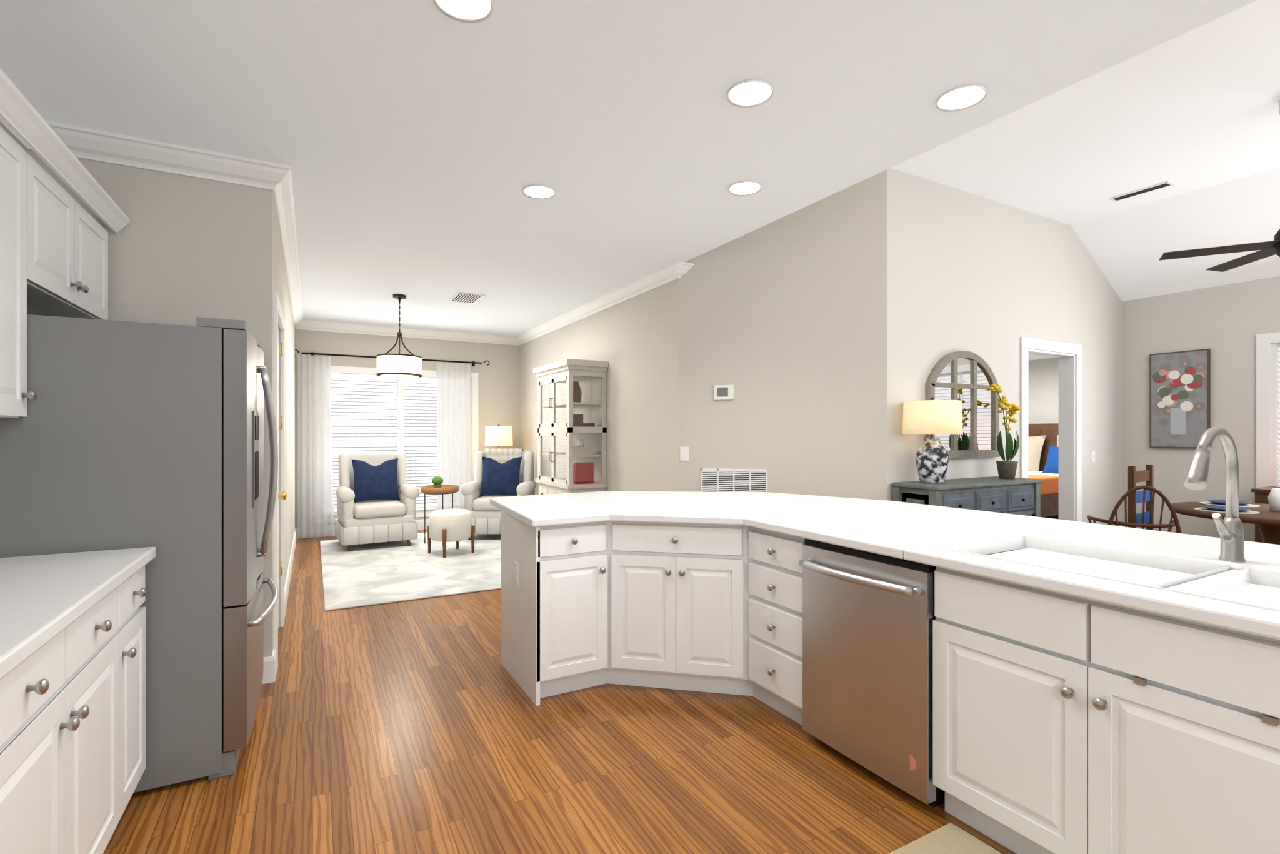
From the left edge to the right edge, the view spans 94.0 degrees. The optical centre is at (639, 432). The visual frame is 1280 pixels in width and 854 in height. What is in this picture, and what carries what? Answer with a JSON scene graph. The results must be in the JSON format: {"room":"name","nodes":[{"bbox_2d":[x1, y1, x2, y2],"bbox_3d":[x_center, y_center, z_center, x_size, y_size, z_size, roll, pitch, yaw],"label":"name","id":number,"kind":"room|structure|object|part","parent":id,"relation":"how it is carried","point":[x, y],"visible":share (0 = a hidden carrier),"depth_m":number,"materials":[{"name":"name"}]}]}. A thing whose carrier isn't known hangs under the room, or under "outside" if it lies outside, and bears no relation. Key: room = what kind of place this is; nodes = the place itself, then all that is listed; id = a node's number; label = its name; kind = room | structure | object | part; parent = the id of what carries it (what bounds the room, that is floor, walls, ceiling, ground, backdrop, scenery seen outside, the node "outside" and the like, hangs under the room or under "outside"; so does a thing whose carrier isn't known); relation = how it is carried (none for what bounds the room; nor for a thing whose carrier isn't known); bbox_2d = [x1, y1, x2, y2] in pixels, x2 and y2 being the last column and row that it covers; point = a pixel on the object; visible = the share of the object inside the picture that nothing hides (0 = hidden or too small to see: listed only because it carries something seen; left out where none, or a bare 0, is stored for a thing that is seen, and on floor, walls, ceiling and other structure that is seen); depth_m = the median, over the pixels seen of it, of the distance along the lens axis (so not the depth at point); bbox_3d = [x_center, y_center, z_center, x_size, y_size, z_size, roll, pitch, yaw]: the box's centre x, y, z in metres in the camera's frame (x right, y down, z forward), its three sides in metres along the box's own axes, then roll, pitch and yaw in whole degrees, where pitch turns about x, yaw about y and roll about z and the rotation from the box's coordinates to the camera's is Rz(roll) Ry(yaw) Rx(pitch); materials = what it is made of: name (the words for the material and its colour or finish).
{"room":"kitchen","nodes":[
{"label":"kitchen","id":0,"kind":"room"},
{"bbox_2d":[0,124,25,150],"bbox_3d":[-1.365,-0.040,-0.027,0.120,2.740,6.465,0,0,-29],"label":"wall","id":1,"kind":"structure","parent":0,"point":[0,125],"depth_m":2.61,"materials":[{"name":"beige paint"}]},
{"bbox_2d":[0,68,129,417],"bbox_3d":[-1.280,-0.540,0.336,0.371,0.980,5.620,0,0,-29],"label":"upper cabinet","id":2,"kind":"object","parent":1,"relation":"attached to","point":[54,253],"visible":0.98,"depth_m":2.10,"materials":[{"name":"white wood"}]},
{"bbox_2d":[0,68,693,345],"bbox_3d":[-0.732,-1.353,3.049,3.950,0.115,11.250,0,0,-29],"label":"crown molding","id":3,"kind":"structure","parent":1,"relation":"attached to","point":[88,144],"depth_m":3.19,"materials":[{"name":"white wood"}]},
{"bbox_2d":[25,149,273,656],"bbox_3d":[-2.418,-0.040,3.014,0.960,2.740,0.120,0,0,-29],"label":"wall","id":4,"kind":"structure","parent":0,"point":[190,248],"depth_m":3.03,"materials":[{"name":"beige paint"}]},
{"bbox_2d":[273,290,286,671],"bbox_3d":[-2.258,0.272,3.734,0.107,2.115,0.970,0,0,-29],"label":"door frame","id":5,"kind":"structure","parent":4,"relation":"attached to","point":[278,317],"depth_m":3.50,"materials":[{"name":"white wood"}]},
{"bbox_2d":[273,198,294,627],"bbox_3d":[-3.229,-0.040,5.366,0.120,2.740,4.785,0,0,-29],"label":"wall","id":6,"kind":"structure","parent":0,"point":[280,282],"depth_m":4.98,"materials":[{"name":"beige paint"}]},
{"bbox_2d":[331,380,436,508],"bbox_3d":[-3.307,0.130,8.211,1.900,1.800,0.001,0,0,-29],"label":"window","id":7,"kind":"structure","parent":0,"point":[332,380],"depth_m":8.18,"materials":[{"name":"glass"}]},
{"bbox_2d":[295,329,519,527],"bbox_3d":[-3.089,-0.040,8.240,3.130,2.740,0.120,0,0,-29],"label":"wall","id":8,"kind":"structure","parent":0,"point":[499,381],"depth_m":8.41,"materials":[{"name":"beige paint"}]},
{"bbox_2d":[330,373,436,511],"bbox_3d":[-3.257,0.130,8.119,1.830,1.793,0.060,0,0,-29],"label":"window blinds","id":9,"kind":"object","parent":8,"relation":"attached to","point":[334,376],"visible":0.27,"depth_m":8.03,"materials":[{"name":"white plastic"}]},
{"bbox_2d":[295,349,489,366],"bbox_3d":[-3.257,-0.992,8.016,2.463,0.085,0.110,0,0,-29],"label":"curtain rod","id":10,"kind":"object","parent":8,"relation":"attached to","point":[311,353],"visible":0.63,"depth_m":7.80,"materials":[{"name":"black metal"}]},
{"bbox_2d":[298,354,334,538],"bbox_3d":[-4.073,0.172,7.510,0.403,2.285,0.073,0,0,-29],"label":"sheer curtain","id":11,"kind":"object","parent":10,"relation":"hanging from","point":[315,497],"visible":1,"depth_m":7.50,"materials":[{"name":"white fabric"}]},
{"bbox_2d":[436,361,471,509],"bbox_3d":[-2.583,0.172,8.328,0.483,2.285,0.073,0,0,-29],"label":"sheer curtain","id":12,"kind":"object","parent":10,"relation":"hanging from","point":[454,399],"visible":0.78,"depth_m":8.32,"materials":[{"name":"white fabric"}]},
{"bbox_2d":[330,365,478,522],"bbox_3d":[-3.257,0.150,8.119,2.120,2.020,0.170,0,0,-29],"label":"trim","id":13,"kind":"structure","parent":8,"relation":"attached to","point":[474,376],"depth_m":8.17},
{"bbox_2d":[103,528,1016,853],"bbox_3d":[1.313,1.360,4.239,8.920,0.060,11.370,0,0,-29],"label":"floor","id":14,"kind":"structure","parent":0,"point":[401,727],"depth_m":2.38,"materials":[{"name":"brown wood"}]},
{"bbox_2d":[0,546,156,853],"bbox_3d":[-0.927,0.823,-0.018,0.651,1.015,4.660,0,0,-29],"label":"base cabinet","id":15,"kind":"object","parent":14,"relation":"on","point":[72,625],"visible":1,"depth_m":1.55,"materials":[{"name":"white wood"}]},
{"bbox_2d":[0,546,156,679],"bbox_3d":[-0.929,0.385,-0.019,0.647,0.140,4.660,0,0,-29],"label":"countertop","id":16,"kind":"structure","parent":15,"relation":"on","point":[40,595],"depth_m":1.59,"materials":[{"name":"white stone"}]},
{"bbox_2d":[0,314,278,792],"bbox_3d":[-2.074,0.446,2.555,0.901,1.768,0.905,0,0,-29],"label":"refrigerator","id":17,"kind":"object","parent":14,"relation":"on","point":[133,434],"visible":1,"depth_m":2.22,"materials":[{"name":"grey metal"}]},
{"bbox_2d":[320,532,500,611],"bbox_3d":[-2.082,1.323,6.426,2.370,0.012,3.230,0,0,-29],"label":"rug","id":18,"kind":"object","parent":14,"relation":"on","point":[382,572],"visible":0.58,"depth_m":5.70,"materials":[{"name":"white carpet"}]},
{"bbox_2d":[335,451,419,551],"bbox_3d":[-3.134,0.781,7.107,0.869,1.089,0.857,0,0,-29],"label":"wingback chair","id":19,"kind":"object","parent":18,"relation":"on","point":[375,502],"visible":1,"depth_m":6.95,"materials":[{"name":"white fabric"}]},
{"bbox_2d":[351,458,399,502],"bbox_3d":[-3.133,0.562,7.084,0.523,0.502,0.202,0,0,-29],"label":"pillow","id":20,"kind":"object","parent":19,"relation":"on","point":[371,482],"depth_m":7.03,"materials":[{"name":"blue fabric"}]},
{"bbox_2d":[421,476,459,546],"bbox_3d":[-2.374,0.923,7.092,0.430,0.810,0.430,0,0,-29],"label":"side table","id":21,"kind":"object","parent":18,"relation":"on","point":[437,488],"visible":0.87,"depth_m":7.02,"materials":[{"name":"brown wood"}]},
{"bbox_2d":[431,476,443,487],"bbox_3d":[-2.400,0.594,7.078,0.124,0.152,0.127,0,0,-29],"label":"plant","id":22,"kind":"object","parent":21,"relation":"on","point":[437,480],"depth_m":7.04,"materials":[{"name":"green plant"}]},
{"bbox_2d":[427,508,474,557],"bbox_3d":[-2.066,1.090,6.531,0.461,0.480,0.463,0,0,-29],"label":"ottoman","id":23,"kind":"object","parent":18,"relation":"on","point":[445,525],"visible":0.99,"depth_m":6.36,"materials":[{"name":"beige fabric"}]},
{"bbox_2d":[460,448,536,539],"bbox_3d":[-1.789,0.770,7.731,0.860,1.112,0.863,0,0,-1],"label":"wingback chair","id":24,"kind":"object","parent":18,"relation":"on","point":[499,472],"visible":0.7,"depth_m":7.62,"materials":[{"name":"white fabric"}]},
{"bbox_2d":[480,456,521,496],"bbox_3d":[-1.789,0.562,7.690,0.515,0.502,0.353,0,0,-29],"label":"pillow","id":25,"kind":"object","parent":24,"relation":"on","point":[498,479],"depth_m":7.63,"materials":[{"name":"blue fabric"}]},
{"bbox_2d":[483,448,524,483],"bbox_3d":[-1.808,0.455,8.014,0.587,0.483,0.474,0,0,-29],"label":"throw","id":26,"kind":"object","parent":24,"relation":"on","point":[491,456],"depth_m":7.94,"materials":[{"name":"fabric"}]},
{"bbox_2d":[533,358,608,494],"bbox_3d":[-0.782,0.295,6.551,0.461,2.070,1.040,0,0,-29],"label":"display cabinet","id":27,"kind":"object","parent":14,"relation":"on","point":[585,428],"visible":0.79,"depth_m":6.24,"materials":[{"name":"white wood"}]},
{"bbox_2d":[490,426,1279,853],"bbox_3d":[1.149,0.655,2.136,2.220,1.350,5.040,0,0,-29],"label":"base cabinet","id":28,"kind":"object","parent":14,"relation":"on","point":[1062,686],"visible":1,"depth_m":2.08,"materials":[{"name":"white wood"}]},
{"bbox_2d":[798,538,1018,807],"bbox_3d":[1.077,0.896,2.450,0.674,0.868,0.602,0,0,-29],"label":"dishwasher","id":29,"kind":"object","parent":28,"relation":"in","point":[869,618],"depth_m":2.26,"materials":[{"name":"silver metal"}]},
{"bbox_2d":[1183,426,1245,562],"bbox_3d":[1.803,0.198,1.873,0.338,0.435,0.062,0,0,-29],"label":"faucet","id":30,"kind":"object","parent":28,"relation":"on","point":[1230,529],"depth_m":1.91,"materials":[{"name":"silver metal"}]},
{"bbox_2d":[888,821,1001,853],"bbox_3d":[1.090,1.325,1.465,0.480,0.010,1.020,0,0,-29],"label":"floor mat","id":31,"kind":"object","parent":14,"relation":"on","point":[949,838],"visible":1,"depth_m":1.91,"materials":[{"name":"beige fabric"}]},
{"bbox_2d":[891,476,1042,516],"bbox_3d":[2.602,0.855,4.706,1.350,0.950,0.392,0,0,-29],"label":"sideboard","id":32,"kind":"object","parent":14,"relation":"on","point":[1017,495],"visible":0.2,"depth_m":4.53,"materials":[{"name":"grey wood"}]},
{"bbox_2d":[902,396,963,483],"bbox_3d":[2.204,0.057,4.506,0.410,0.647,0.410,0,0,-29],"label":"light","id":33,"kind":"object","parent":32,"relation":"on","point":[931,416],"visible":1,"depth_m":4.40,"materials":[{"name":"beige fabric"}]},
{"bbox_2d":[986,383,1020,479],"bbox_3d":[3.059,-0.014,4.981,0.250,0.787,0.390,0,0,40],"label":"orchid plant","id":34,"kind":"object","parent":32,"relation":"on","point":[1006,469],"visible":1,"depth_m":4.88,"materials":[{"name":"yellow plant"}]},
{"bbox_2d":[1086,485,1181,533],"bbox_3d":[3.632,0.850,4.381,0.526,0.964,0.485,0,0,26],"label":"chair","id":35,"kind":"object","parent":14,"relation":"on","point":[1175,522],"visible":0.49,"depth_m":4.19,"materials":[{"name":"brown wood"}]},
{"bbox_2d":[1128,464,1153,529],"bbox_3d":[4.031,0.800,5.086,0.440,1.060,0.420,0,0,-34],"label":"dining chair","id":36,"kind":"object","parent":14,"relation":"on","point":[1134,476],"visible":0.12,"depth_m":4.90,"materials":[{"name":"wood"}]},
{"bbox_2d":[1168,488,1279,544],"bbox_3d":[4.603,0.868,4.293,1.200,0.925,1.200,0,0,-29],"label":"dining table","id":37,"kind":"object","parent":14,"relation":"on","point":[1267,516],"visible":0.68,"depth_m":4.28,"materials":[{"name":"brown wood"}]},
{"bbox_2d":[1250,486,1279,542],"bbox_3d":[5.678,0.723,4.797,0.450,1.214,0.990,0,0,-29],"label":"console","id":38,"kind":"object","parent":14,"relation":"on","point":[1262,494],"visible":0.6,"depth_m":5.09,"materials":[{"name":"brown wood"}]},
{"bbox_3d":[-1.985,0.953,8.401,0.400,0.755,0.400,0,0,-29],"label":"accent table","id":39,"kind":"object","parent":14,"relation":"on","visible":0},
{"bbox_2d":[485,424,512,448],"bbox_3d":[-1.985,0.229,8.401,0.380,0.692,0.380,0,0,-29],"label":"table lamp","id":40,"kind":"object","parent":39,"relation":"on","point":[495,435],"visible":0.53,"depth_m":8.24,"materials":[{"name":"fabric"}]},
{"bbox_2d":[519,278,678,494],"bbox_3d":[-0.680,-0.040,6.978,0.120,2.740,4.410,0,0,-29],"label":"wall","id":41,"kind":"structure","parent":0,"point":[637,336],"depth_m":5.82,"materials":[{"name":"beige paint"}]},
{"bbox_2d":[0,0,1256,336],"bbox_3d":[-0.857,-1.450,3.049,3.970,0.080,11.370,0,0,-29],"label":"ceiling","id":42,"kind":"structure","parent":0,"point":[412,135],"depth_m":2.58,"materials":[{"name":"grey paint"}]},
{"bbox_2d":[376,293,421,378],"bbox_3d":[-2.472,-0.989,6.138,0.436,0.843,0.436,0,0,-29],"label":"pendant light","id":43,"kind":"object","parent":42,"relation":"hanging from","point":[399,365],"visible":1,"depth_m":5.99,"materials":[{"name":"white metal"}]},
{"bbox_2d":[433,0,493,23],"bbox_3d":[-0.575,-1.403,1.943,0.190,0.010,0.190,0,0,-29],"label":"recessed light","id":44,"kind":"object","parent":42,"relation":"in","point":[469,11],"visible":1,"depth_m":1.98,"materials":[{"name":"white plastic"}]},
{"bbox_2d":[449,291,484,303],"bbox_3d":[-1.809,-1.405,6.239,0.270,0.010,0.440,0,0,-29],"label":"ceiling vent","id":45,"kind":"object","parent":42,"relation":"in","point":[460,297],"visible":1,"depth_m":6.21,"materials":[{"name":"white metal"}]},
{"bbox_2d":[522,185,555,199],"bbox_3d":[-0.590,-1.403,3.486,0.190,0.010,0.190,0,0,-29],"label":"recessed light","id":46,"kind":"object","parent":42,"relation":"in","point":[537,192],"visible":1,"depth_m":3.48,"materials":[{"name":"white"}]},
{"bbox_2d":[728,180,761,196],"bbox_3d":[0.603,-1.403,3.433,0.190,0.010,0.190,0,0,-29],"label":"recessed light","id":47,"kind":"object","parent":42,"relation":"in","point":[745,187],"visible":1,"depth_m":3.43,"materials":[{"name":"white"}]},
{"bbox_2d":[726,79,773,107],"bbox_3d":[0.456,-1.403,2.474,0.190,0.010,0.190,0,0,-29],"label":"recessed light","id":48,"kind":"object","parent":42,"relation":"in","point":[750,93],"visible":1,"depth_m":2.47,"materials":[{"name":"white plastic"}]},
{"bbox_2d":[936,84,987,111],"bbox_3d":[1.350,-1.403,2.509,0.190,0.010,0.190,0,0,-29],"label":"recessed light","id":49,"kind":"object","parent":42,"relation":"in","point":[965,97],"visible":1,"depth_m":2.50,"materials":[{"name":"white"}]},
{"bbox_2d":[678,169,887,499],"bbox_3d":[1.125,-0.375,4.846,1.235,3.410,1.235,0,0,-29],"label":"wall","id":50,"kind":"structure","parent":0,"point":[790,312],"depth_m":4.75,"materials":[{"name":"beige paint"}]},
{"bbox_2d":[887,168,1122,526],"bbox_3d":[3.526,-0.375,5.527,3.800,3.410,0.120,0,0,-29],"label":"wall","id":51,"kind":"structure","parent":0,"point":[977,274],"depth_m":5.22,"materials":[{"name":"beige paint"}]},
{"bbox_2d":[925,350,1000,458],"bbox_3d":[2.705,-0.235,4.976,0.970,0.890,0.053,0,0,-29],"label":"mirror","id":52,"kind":"object","parent":51,"relation":"attached to","point":[964,376],"visible":0.84,"depth_m":5.01,"materials":[{"name":"weathered grey wood"},{"name":"mirror glass"}]},
{"bbox_2d":[1090,450,1094,462],"bbox_3d":[4.580,0.242,6.029,0.070,0.115,0.012,0,0,-29],"label":"light switch","id":53,"kind":"object","parent":51,"relation":"attached to","point":[1092,452],"visible":1,"depth_m":6.02,"materials":[{"name":"white plastic"}]},
{"bbox_2d":[1028,354,1054,360],"bbox_3d":[3.824,-1.210,8.206,5.800,0.080,4.290,0,0,-29],"label":"ceiling","id":54,"kind":"structure","parent":0,"point":[1030,357],"depth_m":9.35,"materials":[{"name":"grey paint"}]},
{"bbox_2d":[1028,357,1058,423],"bbox_3d":[3.921,0.080,8.031,6.040,2.500,4.930,0,0,-29],"label":"wall","id":55,"kind":"structure","parent":0,"point":[1043,374],"depth_m":9.50,"materials":[{"name":"beige paint"}]},
{"bbox_2d":[262,518,429,683],"bbox_3d":[1.102,1.262,6.175,10.693,0.135,5.733,0,0,-3],"label":"trim","id":56,"kind":"structure","parent":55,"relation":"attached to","point":[270,664],"depth_m":4.48,"materials":[{"name":"white wood"}]},
{"bbox_3d":[1.089,1.262,5.531,7.830,0.135,8.650,0,0,-29],"label":"baseboard","id":57,"kind":"part","parent":56,"relation":"part of","materials":[{"name":"white"}]},
{"bbox_2d":[680,446,688,460],"bbox_3d":[0.373,0.175,4.990,0.069,0.115,0.023,0,0,16],"label":"switch","id":58,"kind":"object","parent":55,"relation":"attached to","point":[684,450],"depth_m":5.00,"materials":[{"name":"white plastic"}]},
{"bbox_2d":[714,384,733,399],"bbox_3d":[0.691,-0.329,4.897,0.154,0.121,0.023,0,0,16],"label":"thermostat","id":59,"kind":"object","parent":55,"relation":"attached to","point":[723,392],"depth_m":4.89,"materials":[{"name":"white plastic"}]},
{"bbox_2d":[701,468,767,491],"bbox_3d":[0.768,0.472,4.881,0.540,0.355,0.011,0,0,16],"label":"air vent","id":60,"kind":"object","parent":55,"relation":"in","point":[712,479],"visible":0.55,"depth_m":4.88,"materials":[{"name":"white metal"}]},
{"bbox_2d":[1020,336,1082,521],"bbox_3d":[3.881,0.233,5.723,1.040,2.195,0.158,0,0,-29],"label":"door frame","id":61,"kind":"structure","parent":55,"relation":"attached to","point":[1070,365],"depth_m":5.88,"materials":[{"name":"white wood"}]},
{"bbox_2d":[890,0,1279,301],"bbox_3d":[4.071,-1.760,3.340,4.950,0.740,7.140,0,0,-29],"label":"vault","id":62,"kind":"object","parent":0,"point":[1197,110],"depth_m":4.41,"materials":[{"name":"white paint"}]},
{"bbox_2d":[1108,180,1174,201],"bbox_3d":[4.215,-2.025,5.021,0.120,0.010,0.410,0,0,-29],"label":"ceiling vent","id":63,"kind":"object","parent":62,"relation":"attached to","point":[1167,184],"visible":1,"depth_m":5.00,"materials":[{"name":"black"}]},
{"bbox_2d":[1158,228,1279,271],"bbox_3d":[3.990,-1.550,3.568,1.248,0.960,1.201,0,0,-29],"label":"ceiling fan","id":64,"kind":"object","parent":62,"relation":"hanging from","point":[1267,249],"visible":1,"depth_m":3.81,"materials":[{"name":"black wood"}]},
{"bbox_2d":[1122,276,1279,541],"bbox_3d":[6.537,-0.050,3.865,0.120,2.760,5.690,0,0,-29],"label":"wall","id":65,"kind":"structure","parent":0,"point":[1226,320],"depth_m":5.76,"materials":[{"name":"grey paint"}]},
{"bbox_2d":[1149,348,1210,448],"bbox_3d":[5.324,-0.323,5.898,0.046,0.955,0.460,0,0,-29],"label":"floral painting","id":66,"kind":"object","parent":65,"relation":"attached to","point":[1180,381],"visible":1,"depth_m":5.88,"materials":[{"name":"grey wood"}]},
{"bbox_2d":[1256,331,1279,487],"bbox_3d":[6.038,-0.075,4.721,0.170,1.630,1.690,0,0,-29],"label":"window","id":67,"kind":"structure","parent":65,"relation":"in","point":[1264,341],"depth_m":5.36,"materials":[{"name":"white"}]},
{"bbox_2d":[1277,346,1279,486],"bbox_3d":[6.043,-0.045,4.724,0.040,1.510,1.400,0,0,-29],"label":"window blinds","id":68,"kind":"object","parent":67,"relation":"attached to","point":[1278,347],"visible":0.86,"depth_m":5.33,"materials":[{"name":"white"}]},
{"bbox_3d":[3.824,1.358,8.206,5.800,0.064,4.290,0,0,-29],"label":"floor","id":69,"kind":"structure","parent":0,"visible":0},
{"bbox_2d":[1028,423,1058,518],"bbox_3d":[5.412,0.593,8.587,2.150,1.466,1.710,0,0,-29],"label":"bed","id":70,"kind":"object","parent":69,"relation":"on","point":[1043,438],"visible":0.26,"depth_m":8.88,"materials":[{"name":"brown wood"}]},
{"bbox_2d":[1028,473,1058,494],"bbox_3d":[5.158,0.698,7.803,0.650,0.265,0.480,0,0,-29],"label":"throw","id":71,"kind":"object","parent":70,"relation":"on","point":[1049,485],"depth_m":7.56,"materials":[{"name":"orange fabric"}]},
{"bbox_2d":[1028,470,1058,475],"bbox_3d":[5.403,0.757,8.582,2.020,0.335,1.560,0,0,-29],"label":"bedding","id":72,"kind":"object","parent":70,"relation":"on","point":[1030,472],"depth_m":8.60,"materials":[{"name":"white fabric"}]}
]}

